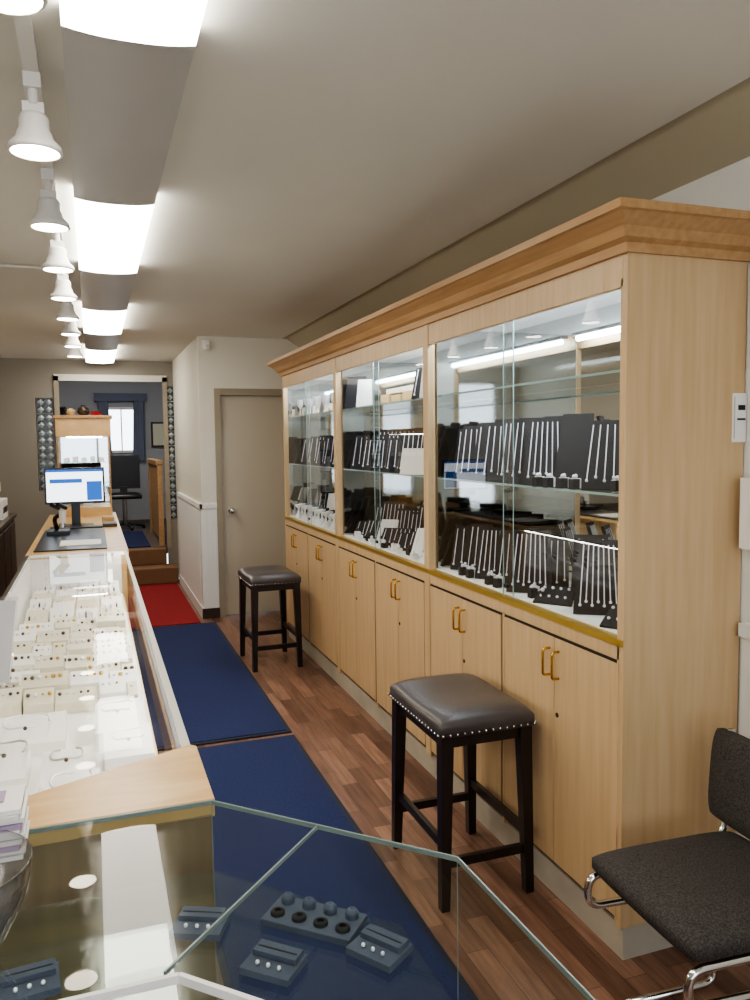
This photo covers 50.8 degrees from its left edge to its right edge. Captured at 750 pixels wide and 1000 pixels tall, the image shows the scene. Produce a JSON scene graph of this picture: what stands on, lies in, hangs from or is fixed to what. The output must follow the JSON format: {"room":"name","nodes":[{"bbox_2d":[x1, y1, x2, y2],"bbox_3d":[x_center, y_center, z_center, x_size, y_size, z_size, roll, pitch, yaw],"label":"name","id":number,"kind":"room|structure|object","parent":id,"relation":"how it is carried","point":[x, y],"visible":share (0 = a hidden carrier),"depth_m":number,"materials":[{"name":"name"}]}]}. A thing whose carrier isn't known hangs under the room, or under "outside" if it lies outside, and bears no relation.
{"room":"shop","nodes":[
{"label":"shop","id":0,"kind":"room"},
{"bbox_2d":[0,358,178,570],"bbox_3d":[-3.423,-0.293,8.707,2.600,2.480,0.100,-2,4,-20],"label":"wall","id":1,"kind":"structure","parent":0,"point":[22,381],"depth_m":8.53,"materials":[{"name":"grey paint"}]},
{"bbox_2d":[36,381,165,519],"bbox_3d":[-4.247,-0.861,12.310,3.500,2.500,0.100,-2,4,-20],"label":"wall","id":2,"kind":"structure","parent":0,"point":[72,394],"depth_m":12.43,"materials":[{"name":"grey paint"}]},
{"bbox_2d":[118,518,167,552],"bbox_3d":[-3.610,0.487,10.663,3.500,0.080,3.600,-2,4,-20],"label":"floor","id":3,"kind":"structure","parent":0,"point":[153,539],"depth_m":10.95,"materials":[{"name":"brown"}]},
{"bbox_2d":[110,455,145,530],"bbox_3d":[-3.502,-0.109,11.107,0.503,1.039,0.561,-2,4,-20],"label":"office chair","id":4,"kind":"object","parent":3,"relation":"on","point":[125,469],"visible":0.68,"depth_m":11.27,"materials":[{"name":"black plastic"}]},
{"bbox_2d":[122,531,150,547],"bbox_3d":[-3.104,0.490,9.913,0.450,0.011,1.750,-2,4,-20],"label":"carpet runner","id":5,"kind":"object","parent":3,"relation":"on","point":[134,539],"visible":0.64,"depth_m":9.80,"materials":[{"name":"blue carpet"}]},
{"bbox_2d":[147,458,164,545],"bbox_3d":[-2.761,-0.012,9.953,0.080,1.000,1.560,-2,4,-20],"label":"wall","id":6,"kind":"structure","parent":0,"point":[155,473],"depth_m":9.58,"materials":[{"name":"brown wood"}]},
{"bbox_2d":[172,336,298,578],"bbox_3d":[-1.454,-0.276,8.157,0.960,2.480,2.260,-2,4,-20],"label":"wall partition","id":7,"kind":"structure","parent":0,"point":[230,362],"depth_m":7.03,"materials":[{"name":"beige paint"}]},
{"bbox_2d":[177,492,219,618],"bbox_3d":[-1.788,0.479,7.895,0.156,1.020,1.945,-2,4,-20],"label":"wainscoting","id":8,"kind":"structure","parent":7,"relation":"attached to","point":[198,530],"depth_m":7.13,"materials":[{"name":"white paint"}]},
{"bbox_2d":[202,607,219,618],"bbox_3d":[-1.456,1.006,7.027,0.154,0.090,0.028,-2,4,-20],"label":"baseboard","id":9,"kind":"structure","parent":7,"relation":"attached to","point":[208,613],"depth_m":7.01,"materials":[{"name":"brown wood"}]},
{"bbox_2d":[214,388,286,616],"bbox_3d":[-1.013,0.019,7.144,0.830,2.030,0.137,-2,4,-20],"label":"door","id":10,"kind":"structure","parent":7,"relation":"in","point":[249,442],"depth_m":7.10,"materials":[{"name":"beige paint"}]},
{"bbox_2d":[0,0,749,361],"bbox_3d":[-1.167,-1.196,3.065,3.340,0.100,11.900,-2,4,-20],"label":"ceiling","id":11,"kind":"structure","parent":0,"point":[320,151],"depth_m":2.40,"materials":[{"name":"paint"}]},
{"bbox_2d":[0,0,82,357],"bbox_3d":[-1.473,-1.083,3.708,0.130,0.210,7.700,-2,4,-20],"label":"track lighting","id":12,"kind":"object","parent":11,"relation":"hanging from","point":[33,140],"visible":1,"depth_m":1.96,"materials":[{"name":"white plastic"}]},
{"bbox_2d":[59,0,206,363],"bbox_3d":[-1.138,-1.143,3.409,0.280,0.055,10.880,-2,4,-20],"label":"fluorescent lights","id":13,"kind":"object","parent":11,"relation":"attached to","point":[127,63],"visible":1,"depth_m":2.17,"materials":[{"name":"grey plastic"}]},
{"bbox_2d":[282,77,749,347],"bbox_3d":[0.510,-1.213,3.664,0.220,0.235,11.900,-2,4,-20],"label":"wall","id":14,"kind":"structure","parent":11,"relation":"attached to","point":[714,135],"depth_m":2.80,"materials":[{"name":"beige paint"}]},
{"bbox_2d":[138,579,749,999],"bbox_3d":[-0.925,1.361,3.303,3.570,0.080,11.850,-2,4,-20],"label":"floor","id":15,"kind":"structure","parent":0,"point":[351,750],"depth_m":2.79,"materials":[{"name":"brown wood"}]},
{"bbox_2d":[0,513,16,598],"bbox_3d":[-3.383,0.657,6.232,0.930,0.950,1.540,-2,4,-20],"label":"storage cabinet","id":16,"kind":"object","parent":15,"relation":"on","point":[8,559],"visible":0.47,"depth_m":6.34,"materials":[{"name":"brown wood"}]},
{"bbox_2d":[0,486,7,519],"bbox_3d":[-3.308,0.011,6.480,0.504,0.299,0.400,-2,4,-20],"label":"printer","id":17,"kind":"object","parent":16,"relation":"on","point":[3,501],"visible":1,"depth_m":6.47,"materials":[{"name":"white plastic"}]},
{"bbox_2d":[0,512,216,999],"bbox_3d":[-1.527,0.789,4.096,0.537,0.957,6.020,-2,4,-20],"label":"display case","id":18,"kind":"object","parent":15,"relation":"on","point":[104,900],"depth_m":1.30,"materials":[{"name":"brown wood"}]},
{"bbox_2d":[0,596,16,688],"bbox_3d":[-0.968,0.352,1.923,0.170,0.222,0.092,0,4,5],"label":"sign holder","id":19,"kind":"object","parent":18,"relation":"on","point":[7,608],"visible":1,"depth_m":1.94,"materials":[{"name":"white plastic"}]},
{"bbox_2d":[0,611,137,717],"bbox_3d":[-1.142,0.581,2.964,0.430,0.105,1.062,-2,4,-20],"label":"display tray","id":20,"kind":"object","parent":18,"relation":"on","point":[70,667],"visible":0.97,"depth_m":2.76,"materials":[{"name":"beige"}]},
{"bbox_2d":[33,528,106,552],"bbox_3d":[-1.911,0.244,5.001,0.390,0.008,1.150,-2,4,-20],"label":"mat","id":21,"kind":"object","parent":18,"relation":"on","point":[46,543],"visible":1,"depth_m":4.92,"materials":[{"name":"black plastic"}]},
{"bbox_2d":[47,502,69,535],"bbox_3d":[-2.086,0.117,5.197,0.140,0.218,0.247,-2,4,-20],"label":"microscope","id":22,"kind":"object","parent":21,"relation":"on","point":[61,508],"visible":1,"depth_m":5.16,"materials":[{"name":"black plastic"}]},
{"bbox_2d":[60,539,100,546],"bbox_3d":[-1.763,0.255,4.736,0.230,0.006,0.250,-2,4,-20],"label":"paper sheets","id":23,"kind":"object","parent":21,"relation":"on","point":[86,541],"visible":1,"depth_m":4.71,"materials":[{"name":"white paper"}]},
{"bbox_2d":[25,579,123,629],"bbox_3d":[-1.478,0.514,3.919,0.421,0.104,0.850,-2,4,-20],"label":"pads","id":24,"kind":"object","parent":18,"relation":"on","point":[47,604],"visible":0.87,"depth_m":3.80,"materials":[{"name":"beige fabric"}]},
{"bbox_2d":[44,467,104,526],"bbox_3d":[-2.189,-0.021,5.772,0.411,0.430,0.188,-2,4,-20],"label":"computer monitor","id":25,"kind":"object","parent":18,"relation":"on","point":[73,486],"visible":0.93,"depth_m":5.75,"materials":[{"name":"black plastic"}]},
{"bbox_2d":[0,697,154,794],"bbox_3d":[-0.778,0.648,1.991,0.420,0.107,0.740,-2,4,-20],"label":"pads","id":26,"kind":"object","parent":18,"relation":"on","point":[122,733],"visible":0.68,"depth_m":2.05,"materials":[{"name":"white"}]},
{"bbox_2d":[53,415,112,516],"bbox_3d":[-2.455,-0.291,6.685,0.460,0.839,0.300,-2,4,-20],"label":"cabinet","id":27,"kind":"object","parent":18,"relation":"on","point":[82,440],"depth_m":6.66,"materials":[{"name":"brown wood"}]},
{"bbox_2d":[66,405,100,414],"bbox_3d":[-2.447,-0.751,6.634,0.275,0.085,0.110,-2,4,-20],"label":"ornaments","id":28,"kind":"object","parent":27,"relation":"on","point":[82,410],"visible":0.88,"depth_m":6.60,"materials":[{"name":"brown"}]},
{"bbox_2d":[102,515,116,526],"bbox_3d":[-2.001,0.157,5.947,0.100,0.044,0.500,-2,4,-20],"label":"tray","id":29,"kind":"object","parent":18,"relation":"on","point":[107,520],"visible":0.97,"depth_m":5.88,"materials":[{"name":"brown wood"}]},
{"bbox_2d":[127,547,178,585],"bbox_3d":[-2.827,0.755,8.817,1.200,0.360,0.430,-2,4,-20],"label":"carpeted steps","id":30,"kind":"structure","parent":15,"relation":"on","point":[150,566],"depth_m":8.83,"materials":[{"name":"carpet"}]},
{"bbox_2d":[128,583,200,628],"bbox_3d":[-2.170,1.006,7.697,0.670,0.007,2.070,-2,4,-20],"label":"mat","id":31,"kind":"object","parent":15,"relation":"on","point":[165,604],"visible":0.57,"depth_m":7.46,"materials":[{"name":"carpet"}]},
{"bbox_2d":[132,622,291,750],"bbox_3d":[-1.313,1.164,5.391,0.850,0.012,2.780,-2,4,-20],"label":"runner rug","id":32,"kind":"object","parent":15,"relation":"on","point":[218,699],"visible":0.64,"depth_m":4.93,"materials":[{"name":"blue carpet"}]},
{"bbox_2d":[237,565,302,672],"bbox_3d":[-0.748,0.818,5.601,0.378,0.660,0.495,-2,4,-20],"label":"counter stool","id":33,"kind":"object","parent":15,"relation":"on","point":[257,579],"visible":1,"depth_m":5.44,"materials":[{"name":"brown wood"}]},
{"bbox_2d":[29,800,595,999],"bbox_3d":[-0.329,1.044,-0.101,1.736,0.880,2.702,-2,4,-20],"label":"display case","id":34,"kind":"object","parent":15,"relation":"on","point":[214,989],"depth_m":1.03,"materials":[{"name":"clear glass"}]},
{"bbox_2d":[0,784,29,862],"bbox_3d":[-0.584,0.476,1.149,0.142,0.076,0.097,-2,4,-20],"label":"stack","id":35,"kind":"object","parent":34,"relation":"on","point":[14,810],"visible":0.93,"depth_m":1.13,"materials":[{"name":"white paper"}]},
{"bbox_2d":[0,830,31,945],"bbox_3d":[-0.484,0.472,0.892,0.186,0.116,0.186,-2,4,-20],"label":"candy bowl","id":36,"kind":"object","parent":34,"relation":"on","point":[16,884],"visible":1,"depth_m":0.90,"materials":[{"name":"glass"}]},
{"bbox_2d":[0,958,60,999],"bbox_3d":[-0.439,0.612,1.003,0.072,0.018,0.056,-3,5,-25],"label":"block","id":37,"kind":"object","parent":34,"relation":"on","point":[39,980],"visible":1,"depth_m":1.00,"materials":[{"name":"blue"}]},
{"bbox_2d":[169,906,229,941],"bbox_3d":[-0.249,0.600,1.124,0.072,0.018,0.056,0,4,5],"label":"block","id":38,"kind":"object","parent":34,"relation":"on","point":[192,922],"visible":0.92,"depth_m":1.12,"materials":[{"name":"blue"}]},
{"bbox_2d":[239,939,307,987],"bbox_3d":[-0.133,0.605,1.038,0.072,0.018,0.056,1,5,22],"label":"block","id":39,"kind":"object","parent":34,"relation":"on","point":[272,962],"visible":1,"depth_m":1.03,"materials":[{"name":"blue"}]},
{"bbox_2d":[260,891,366,945],"bbox_3d":[-0.088,0.596,1.133,0.139,0.023,0.066,1,5,22],"label":"display","id":40,"kind":"object","parent":34,"relation":"on","point":[327,922],"visible":1,"depth_m":1.12,"materials":[{"name":"blue fabric"}]},
{"bbox_2d":[345,923,412,973],"bbox_3d":[0.006,0.602,1.066,0.072,0.018,0.056,2,5,35],"label":"block","id":41,"kind":"object","parent":34,"relation":"on","point":[380,948],"visible":1,"depth_m":1.06,"materials":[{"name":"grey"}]},
{"bbox_2d":[197,735,478,999],"bbox_3d":[-0.333,1.333,2.949,0.650,0.012,2.390,-2,4,-20],"label":"runner rug","id":42,"kind":"object","parent":15,"relation":"on","point":[274,775],"visible":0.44,"depth_m":2.78,"materials":[{"name":"blue carpet"}]},
{"bbox_2d":[387,673,536,912],"bbox_3d":[0.301,1.009,2.850,0.370,0.660,0.489,-2,4,-20],"label":"counter stool","id":43,"kind":"object","parent":15,"relation":"on","point":[454,710],"visible":1,"depth_m":2.69,"materials":[{"name":"brown wood"}]},
{"bbox_2d":[584,728,749,999],"bbox_3d":[0.841,1.027,1.959,0.491,0.740,0.471,-2,4,-20],"label":"chair","id":44,"kind":"object","parent":15,"relation":"on","point":[693,890],"visible":1,"depth_m":1.97,"materials":[{"name":"fabric"}]},
{"bbox_2d":[267,197,749,959],"bbox_3d":[0.152,0.140,4.317,0.525,2.178,4.450,-2,4,-20],"label":"display cabinet","id":45,"kind":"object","parent":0,"point":[630,311],"depth_m":2.62,"materials":[{"name":"beige wood"}]},
{"bbox_2d":[300,438,310,464],"bbox_3d":[-0.501,-0.374,6.057,0.130,0.203,0.098,1,5,20],"label":"display stand","id":46,"kind":"object","parent":45,"relation":"on","point":[305,449],"visible":0.41,"depth_m":6.05,"materials":[{"name":"black fabric"}]},
{"bbox_2d":[306,436,318,464],"bbox_3d":[-0.430,-0.365,5.861,0.130,0.212,0.102,1,5,20],"label":"display stand","id":47,"kind":"object","parent":45,"relation":"on","point":[314,440],"visible":0.52,"depth_m":5.86,"materials":[{"name":"black fabric"}]},
{"bbox_2d":[295,503,334,529],"bbox_3d":[-0.366,0.117,5.602,0.146,0.100,1.250,-2,4,-20],"label":"stands","id":48,"kind":"object","parent":45,"relation":"on","point":[327,522],"visible":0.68,"depth_m":5.69,"materials":[{"name":"white"}]},
{"bbox_2d":[297,392,332,414],"bbox_3d":[-0.311,-0.670,5.551,0.224,0.120,1.213,-2,4,-20],"label":"goblet collection","id":49,"kind":"object","parent":45,"relation":"on","point":[324,403],"visible":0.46,"depth_m":5.71,"materials":[{"name":"glass"}]},
{"bbox_2d":[314,440,325,465],"bbox_3d":[-0.361,-0.338,5.659,0.130,0.185,0.090,1,5,20],"label":"display stand","id":50,"kind":"object","parent":45,"relation":"on","point":[320,450],"visible":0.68,"depth_m":5.65,"materials":[{"name":"black fabric"}]},
{"bbox_2d":[316,492,332,516],"bbox_3d":[-0.384,0.033,6.125,0.130,0.194,0.094,1,5,20],"label":"display stand","id":51,"kind":"object","parent":45,"relation":"on","point":[323,496],"visible":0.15,"depth_m":6.12,"materials":[{"name":"black fabric"}]},
{"bbox_2d":[322,437,333,466],"bbox_3d":[-0.289,-0.334,5.465,0.130,0.204,0.099,1,5,20],"label":"display stand","id":52,"kind":"object","parent":45,"relation":"on","point":[329,445],"visible":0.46,"depth_m":5.46,"materials":[{"name":"black fabric"}]},
{"bbox_2d":[345,376,365,407],"bbox_3d":[-0.112,-0.648,4.761,0.140,0.190,0.046,1,5,20],"label":"framed sign","id":53,"kind":"object","parent":45,"relation":"on","point":[352,382],"visible":0.64,"depth_m":4.76,"materials":[{"name":"black fabric"}]},
{"bbox_2d":[350,435,369,468],"bbox_3d":[-0.083,-0.293,4.861,0.110,0.208,0.101,1,5,20],"label":"display stand","id":54,"kind":"object","parent":45,"relation":"on","point":[358,442],"visible":0.66,"depth_m":4.85,"materials":[{"name":"black fabric"}]},
{"bbox_2d":[356,379,372,406],"bbox_3d":[-0.059,-0.623,4.609,0.100,0.160,0.039,1,5,20],"label":"framed sign","id":55,"kind":"object","parent":45,"relation":"on","point":[364,390],"visible":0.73,"depth_m":4.60,"materials":[{"name":"white paper"}]},
{"bbox_2d":[360,438,375,469],"bbox_3d":[-0.017,-0.270,4.670,0.120,0.188,0.091,1,5,20],"label":"display stand","id":56,"kind":"object","parent":45,"relation":"on","point":[368,448],"visible":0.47,"depth_m":4.66,"materials":[{"name":"black fabric"}]},
{"bbox_2d":[367,520,381,538],"bbox_3d":[0.021,0.178,4.637,0.120,0.118,0.112,1,5,22],"label":"display","id":57,"kind":"object","parent":45,"relation":"on","point":[371,530],"visible":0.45,"depth_m":4.63,"materials":[{"name":"black fabric"}]},
{"bbox_2d":[371,438,386,471],"bbox_3d":[0.050,-0.256,4.481,0.130,0.186,0.090,1,5,20],"label":"display stand","id":58,"kind":"object","parent":45,"relation":"on","point":[383,441],"visible":0.52,"depth_m":4.47,"materials":[{"name":"black fabric"}]},
{"bbox_2d":[376,519,398,539],"bbox_3d":[0.080,0.178,4.540,0.120,0.130,0.123,1,5,22],"label":"display","id":59,"kind":"object","parent":45,"relation":"on","point":[385,523],"visible":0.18,"depth_m":4.54,"materials":[{"name":"white"}]},
{"bbox_2d":[382,528,394,545],"bbox_3d":[0.094,0.205,4.412,0.120,0.095,0.090,1,5,22],"label":"display","id":60,"kind":"object","parent":45,"relation":"on","point":[387,534],"visible":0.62,"depth_m":4.41,"materials":[{"name":"black fabric"}]},
{"bbox_2d":[354,528,423,560],"bbox_3d":[0.079,0.235,4.244,0.050,0.054,1.190,-2,4,-20],"label":"stands","id":61,"kind":"object","parent":45,"relation":"on","point":[357,533],"visible":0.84,"depth_m":4.24,"materials":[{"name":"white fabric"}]},
{"bbox_2d":[384,438,398,472],"bbox_3d":[0.117,-0.243,4.294,0.110,0.187,0.091,1,5,20],"label":"display stand","id":62,"kind":"object","parent":45,"relation":"on","point":[393,443],"visible":0.58,"depth_m":4.29,"materials":[{"name":"black fabric"}]},
{"bbox_2d":[387,502,405,519],"bbox_3d":[0.131,0.120,4.701,0.120,0.217,0.105,1,5,22],"label":"display stand","id":63,"kind":"object","parent":45,"relation":"on","point":[393,505],"visible":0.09,"depth_m":4.71,"materials":[{"name":"black fabric"}]},
{"bbox_2d":[380,385,413,402],"bbox_3d":[0.215,-0.563,4.237,0.160,0.088,0.650,-2,4,-20],"label":"boxes","id":64,"kind":"object","parent":45,"relation":"on","point":[405,392],"visible":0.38,"depth_m":4.28,"materials":[{"name":"brown cardboard"}]},
{"bbox_2d":[394,533,410,550],"bbox_3d":[0.171,0.222,4.194,0.120,0.092,0.086,1,5,22],"label":"display","id":65,"kind":"object","parent":45,"relation":"on","point":[403,538],"visible":0.44,"depth_m":4.19,"materials":[{"name":"black fabric"}]},
{"bbox_2d":[397,432,415,473],"bbox_3d":[0.186,-0.244,4.111,0.120,0.215,0.104,1,5,20],"label":"display stand","id":66,"kind":"object","parent":45,"relation":"on","point":[408,438],"visible":0.23,"depth_m":4.11,"materials":[{"name":"black fabric"}]},
{"bbox_2d":[401,508,419,527],"bbox_3d":[0.206,0.147,4.481,0.120,0.195,0.094,1,5,22],"label":"display stand","id":67,"kind":"object","parent":45,"relation":"on","point":[407,511],"visible":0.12,"depth_m":4.49,"materials":[{"name":"black fabric"}]},
{"bbox_2d":[400,448,423,474],"bbox_3d":[0.193,-0.189,3.891,0.170,0.130,0.025,3,6,42],"label":"sign card","id":68,"kind":"object","parent":45,"relation":"attached to","point":[412,463],"visible":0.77,"depth_m":3.89,"materials":[{"name":"white paper"}]},
{"bbox_2d":[409,512,418,530],"bbox_3d":[0.244,0.160,4.371,0.120,0.184,0.089,1,5,22],"label":"display stand","id":69,"kind":"object","parent":45,"relation":"on","point":[414,515],"visible":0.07,"depth_m":4.38,"materials":[{"name":"black fabric"}]},
{"bbox_2d":[411,367,421,399],"bbox_3d":[0.236,-0.565,3.826,0.100,0.156,0.077,1,5,25],"label":"display stand","id":70,"kind":"object","parent":45,"relation":"on","point":[417,382],"visible":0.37,"depth_m":3.83,"materials":[{"name":"silver metal"}]},
{"bbox_2d":[411,528,423,556],"bbox_3d":[0.256,0.213,3.996,0.120,0.136,0.129,1,5,22],"label":"display","id":71,"kind":"object","parent":45,"relation":"on","point":[418,545],"visible":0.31,"depth_m":3.98,"materials":[{"name":"white"}]},
{"bbox_2d":[453,429,462,478],"bbox_3d":[0.414,-0.208,3.536,0.110,0.222,0.107,1,5,20],"label":"display stand","id":72,"kind":"object","parent":45,"relation":"on","point":[460,431],"visible":0.35,"depth_m":3.53,"materials":[{"name":"black fabric"}]},
{"bbox_2d":[450,526,469,569],"bbox_3d":[0.400,0.214,3.554,0.100,0.194,0.094,1,5,22],"label":"display stand","id":73,"kind":"object","parent":45,"relation":"on","point":[461,535],"visible":0.64,"depth_m":3.54,"materials":[{"name":"black fabric"}]},
{"bbox_2d":[457,426,477,479],"bbox_3d":[0.430,-0.206,3.437,0.120,0.232,0.111,1,5,20],"label":"display stand","id":74,"kind":"object","parent":45,"relation":"on","point":[467,453],"visible":0.56,"depth_m":3.43,"materials":[{"name":"black fabric"}]},
{"bbox_2d":[472,423,486,480],"bbox_3d":[0.483,-0.205,3.352,0.120,0.241,0.116,1,5,20],"label":"display stand","id":75,"kind":"object","parent":45,"relation":"on","point":[481,431],"visible":0.25,"depth_m":3.35,"materials":[{"name":"black fabric"}]},
{"bbox_2d":[480,422,502,481],"bbox_3d":[0.503,-0.197,3.241,0.120,0.241,0.116,1,5,22],"label":"display stand","id":76,"kind":"object","parent":45,"relation":"on","point":[493,435],"visible":0.61,"depth_m":3.23,"materials":[{"name":"black fabric"}]},
{"bbox_2d":[497,420,512,482],"bbox_3d":[0.558,-0.195,3.147,0.120,0.251,0.120,1,5,20],"label":"display stand","id":77,"kind":"object","parent":45,"relation":"on","point":[508,424],"visible":0.43,"depth_m":3.14,"materials":[{"name":"black fabric"}]},
{"bbox_2d":[507,419,527,483],"bbox_3d":[0.589,-0.187,3.031,0.140,0.251,0.120,1,5,20],"label":"display stand","id":78,"kind":"object","parent":45,"relation":"on","point":[520,425],"visible":0.34,"depth_m":3.02,"materials":[{"name":"black fabric"}]},
{"bbox_2d":[449,572,604,625],"bbox_3d":[0.580,0.351,2.973,0.145,0.001,1.110,-2,4,-20],"label":"liner","id":79,"kind":"object","parent":45,"relation":"on","point":[594,619],"visible":0.39,"depth_m":2.68,"materials":[{"name":"white fabric"}]},
{"bbox_2d":[458,562,475,577],"bbox_3d":[0.395,0.298,3.373,0.058,0.050,0.133,-2,4,-20],"label":"boxes","id":80,"kind":"object","parent":79,"relation":"on","point":[468,571],"visible":0.99,"depth_m":3.35,"materials":[{"name":"black fabric"}]},
{"bbox_2d":[465,523,492,567],"bbox_3d":[0.460,0.211,3.451,0.120,0.213,0.103,1,5,22],"label":"display stand","id":81,"kind":"object","parent":79,"relation":"on","point":[474,531],"visible":0.47,"depth_m":3.45,"materials":[{"name":"black fabric"}]},
{"bbox_2d":[475,527,504,578],"bbox_3d":[0.489,0.221,3.313,0.120,0.213,0.103,1,5,22],"label":"display stand","id":82,"kind":"object","parent":79,"relation":"on","point":[488,546],"visible":0.7,"depth_m":3.30,"materials":[{"name":"black fabric"}]},
{"bbox_2d":[484,570,502,587],"bbox_3d":[0.475,0.313,3.147,0.058,0.050,0.133,-2,4,-20],"label":"boxes","id":83,"kind":"object","parent":79,"relation":"on","point":[490,578],"visible":0.98,"depth_m":3.14,"materials":[{"name":"black fabric"}]},
{"bbox_2d":[496,530,512,583],"bbox_3d":[0.553,0.230,3.189,0.120,0.213,0.103,1,5,20],"label":"display stand","id":84,"kind":"object","parent":79,"relation":"on","point":[507,533],"visible":0.27,"depth_m":3.19,"materials":[{"name":"black fabric"}]},
{"bbox_2d":[527,582,546,597],"bbox_3d":[0.595,0.332,2.872,0.058,0.050,0.133,-2,4,-20],"label":"boxes","id":85,"kind":"object","parent":79,"relation":"on","point":[532,592],"visible":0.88,"depth_m":2.87,"materials":[{"name":"black fabric"}]},
{"bbox_2d":[533,585,574,606],"bbox_3d":[0.646,0.338,2.798,0.140,0.059,0.109,2,5,35],"label":"pad","id":86,"kind":"object","parent":79,"relation":"on","point":[555,595],"visible":0.99,"depth_m":2.78,"materials":[{"name":"black fabric"}]},
{"bbox_2d":[573,539,617,614],"bbox_3d":[0.743,0.255,2.628,0.160,0.241,0.116,0,4,15],"label":"display stand","id":87,"kind":"object","parent":79,"relation":"on","point":[596,577],"visible":0.89,"depth_m":2.61,"materials":[{"name":"black fabric"}]},
{"bbox_2d":[506,530,551,592],"bbox_3d":[0.595,0.232,3.017,0.170,0.232,0.111,1,4,18],"label":"display stand","id":88,"kind":"object","parent":45,"relation":"on","point":[532,548],"visible":0.77,"depth_m":3.00,"materials":[{"name":"black fabric"}]},
{"bbox_2d":[522,417,562,485],"bbox_3d":[0.627,-0.179,2.919,0.150,0.251,0.120,1,4,18],"label":"display stand","id":89,"kind":"object","parent":45,"relation":"on","point":[543,434],"visible":0.61,"depth_m":2.91,"materials":[{"name":"black fabric"}]},
{"bbox_2d":[532,472,554,487],"bbox_3d":[0.599,-0.072,2.803,0.058,0.050,0.133,-2,4,-20],"label":"boxes","id":90,"kind":"object","parent":45,"relation":"on","point":[538,480],"visible":1,"depth_m":2.79,"materials":[{"name":"black fabric"}]},
{"bbox_2d":[551,537,568,586],"bbox_3d":[0.702,0.245,3.091,0.120,0.194,0.094,1,5,20],"label":"display stand","id":91,"kind":"object","parent":45,"relation":"on","point":[559,546],"visible":0.57,"depth_m":3.07,"materials":[{"name":"black fabric"}]},
{"bbox_2d":[557,473,580,489],"bbox_3d":[0.663,-0.065,2.698,0.058,0.050,0.133,-2,4,-20],"label":"boxes","id":92,"kind":"object","parent":45,"relation":"on","point":[573,483],"visible":1,"depth_m":2.68,"materials":[{"name":"black fabric"}]},
{"bbox_2d":[554,413,593,486],"bbox_3d":[0.717,-0.178,2.816,0.130,0.260,0.125,2,5,30],"label":"display stand","id":93,"kind":"object","parent":45,"relation":"on","point":[570,460],"visible":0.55,"depth_m":2.81,"materials":[{"name":"black fabric"}]},
{"bbox_2d":[571,534,607,600],"bbox_3d":[0.779,0.242,2.851,0.140,0.232,0.111,0,4,15],"label":"display stand","id":94,"kind":"object","parent":45,"relation":"on","point":[576,536],"visible":0.12,"depth_m":2.86,"materials":[{"name":"black fabric"}]},
{"bbox_2d":[581,420,618,489],"bbox_3d":[0.763,-0.151,2.640,0.120,0.232,0.111,2,5,28],"label":"display stand","id":95,"kind":"object","parent":45,"relation":"on","point":[601,464],"visible":0.95,"depth_m":2.62,"materials":[{"name":"black fabric"}]},
{"bbox_2d":[599,604,617,628],"bbox_3d":[0.797,0.361,2.421,0.180,0.064,0.121,2,5,35],"label":"pad","id":96,"kind":"object","parent":45,"relation":"on","point":[610,619],"visible":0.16,"depth_m":2.43,"materials":[{"name":"black fabric"}]},
{"bbox_2d":[731,393,746,441],"bbox_3d":[1.088,-0.246,2.358,0.050,0.145,0.007,-2,4,-20],"label":"card","id":97,"kind":"object","parent":45,"relation":"attached to","point":[739,400],"visible":1,"depth_m":2.35,"materials":[{"name":"white plastic"}]},
{"bbox_2d":[277,157,749,833],"bbox_3d":[0.675,-0.040,3.805,0.120,2.600,11.900,-2,4,-20],"label":"wall","id":98,"kind":"structure","parent":0,"point":[728,187],"depth_m":2.40,"materials":[{"name":"white paint"}]},
{"bbox_2d":[738,622,749,840],"bbox_3d":[1.866,0.970,0.337,0.030,0.910,4.450,-2,4,-20],"label":"trim","id":99,"kind":"structure","parent":98,"relation":"attached to","point":[743,627],"depth_m":2.39,"materials":[{"name":"white paint"}]},
{"bbox_2d":[739,477,749,549],"bbox_3d":[1.141,0.046,2.240,0.048,0.210,0.235,-2,4,-20],"label":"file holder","id":100,"kind":"object","parent":98,"relation":"attached to","point":[744,519],"depth_m":2.32,"materials":[{"name":"white plastic"}]},
{"bbox_3d":[-1.930,-0.805,11.175,0.100,2.500,3.600,-2,4,-20],"label":"wall","id":101,"kind":"structure","parent":0,"visible":0},
{"bbox_2d":[36,398,55,490],"bbox_3d":[-3.585,-0.606,8.621,0.170,1.000,0.090,-2,4,-20],"label":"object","id":102,"kind":"structure","parent":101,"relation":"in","point":[44,406],"depth_m":8.58,"materials":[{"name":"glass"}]},
{"bbox_2d":[53,374,171,547],"bbox_3d":[-2.910,-0.408,8.819,1.190,1.960,0.020,-2,4,-20],"label":"trim","id":103,"kind":"structure","parent":101,"relation":"attached to","point":[56,377],"depth_m":8.88,"materials":[{"name":"beige paint"}]},
{"bbox_2d":[108,407,132,452],"bbox_3d":[-3.955,-1.091,12.330,0.520,0.710,0.030,-2,4,-20],"label":"window","id":104,"kind":"structure","parent":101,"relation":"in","point":[110,408],"depth_m":12.32,"materials":[{"name":"white plastic"}]},
{"bbox_2d":[94,393,146,459],"bbox_3d":[-3.937,-1.132,12.275,0.780,1.041,0.060,-2,4,-20],"label":"window curtains","id":105,"kind":"object","parent":101,"relation":"hanging from","point":[138,399],"visible":0.59,"depth_m":12.32,"materials":[{"name":"blue fabric"}]},
{"bbox_2d":[151,422,163,446],"bbox_3d":[-3.413,-1.037,12.514,0.260,0.400,0.035,-2,4,-20],"label":"picture frame","id":106,"kind":"object","parent":101,"relation":"attached to","point":[157,430],"visible":0.64,"depth_m":12.49,"materials":[{"name":"brown"}]},
{"bbox_2d":[167,387,176,518],"bbox_3d":[-2.298,-0.540,9.087,0.180,1.510,0.090,-2,4,-20],"label":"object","id":107,"kind":"structure","parent":101,"relation":"in","point":[170,403],"depth_m":9.04,"materials":[{"name":"glass"}]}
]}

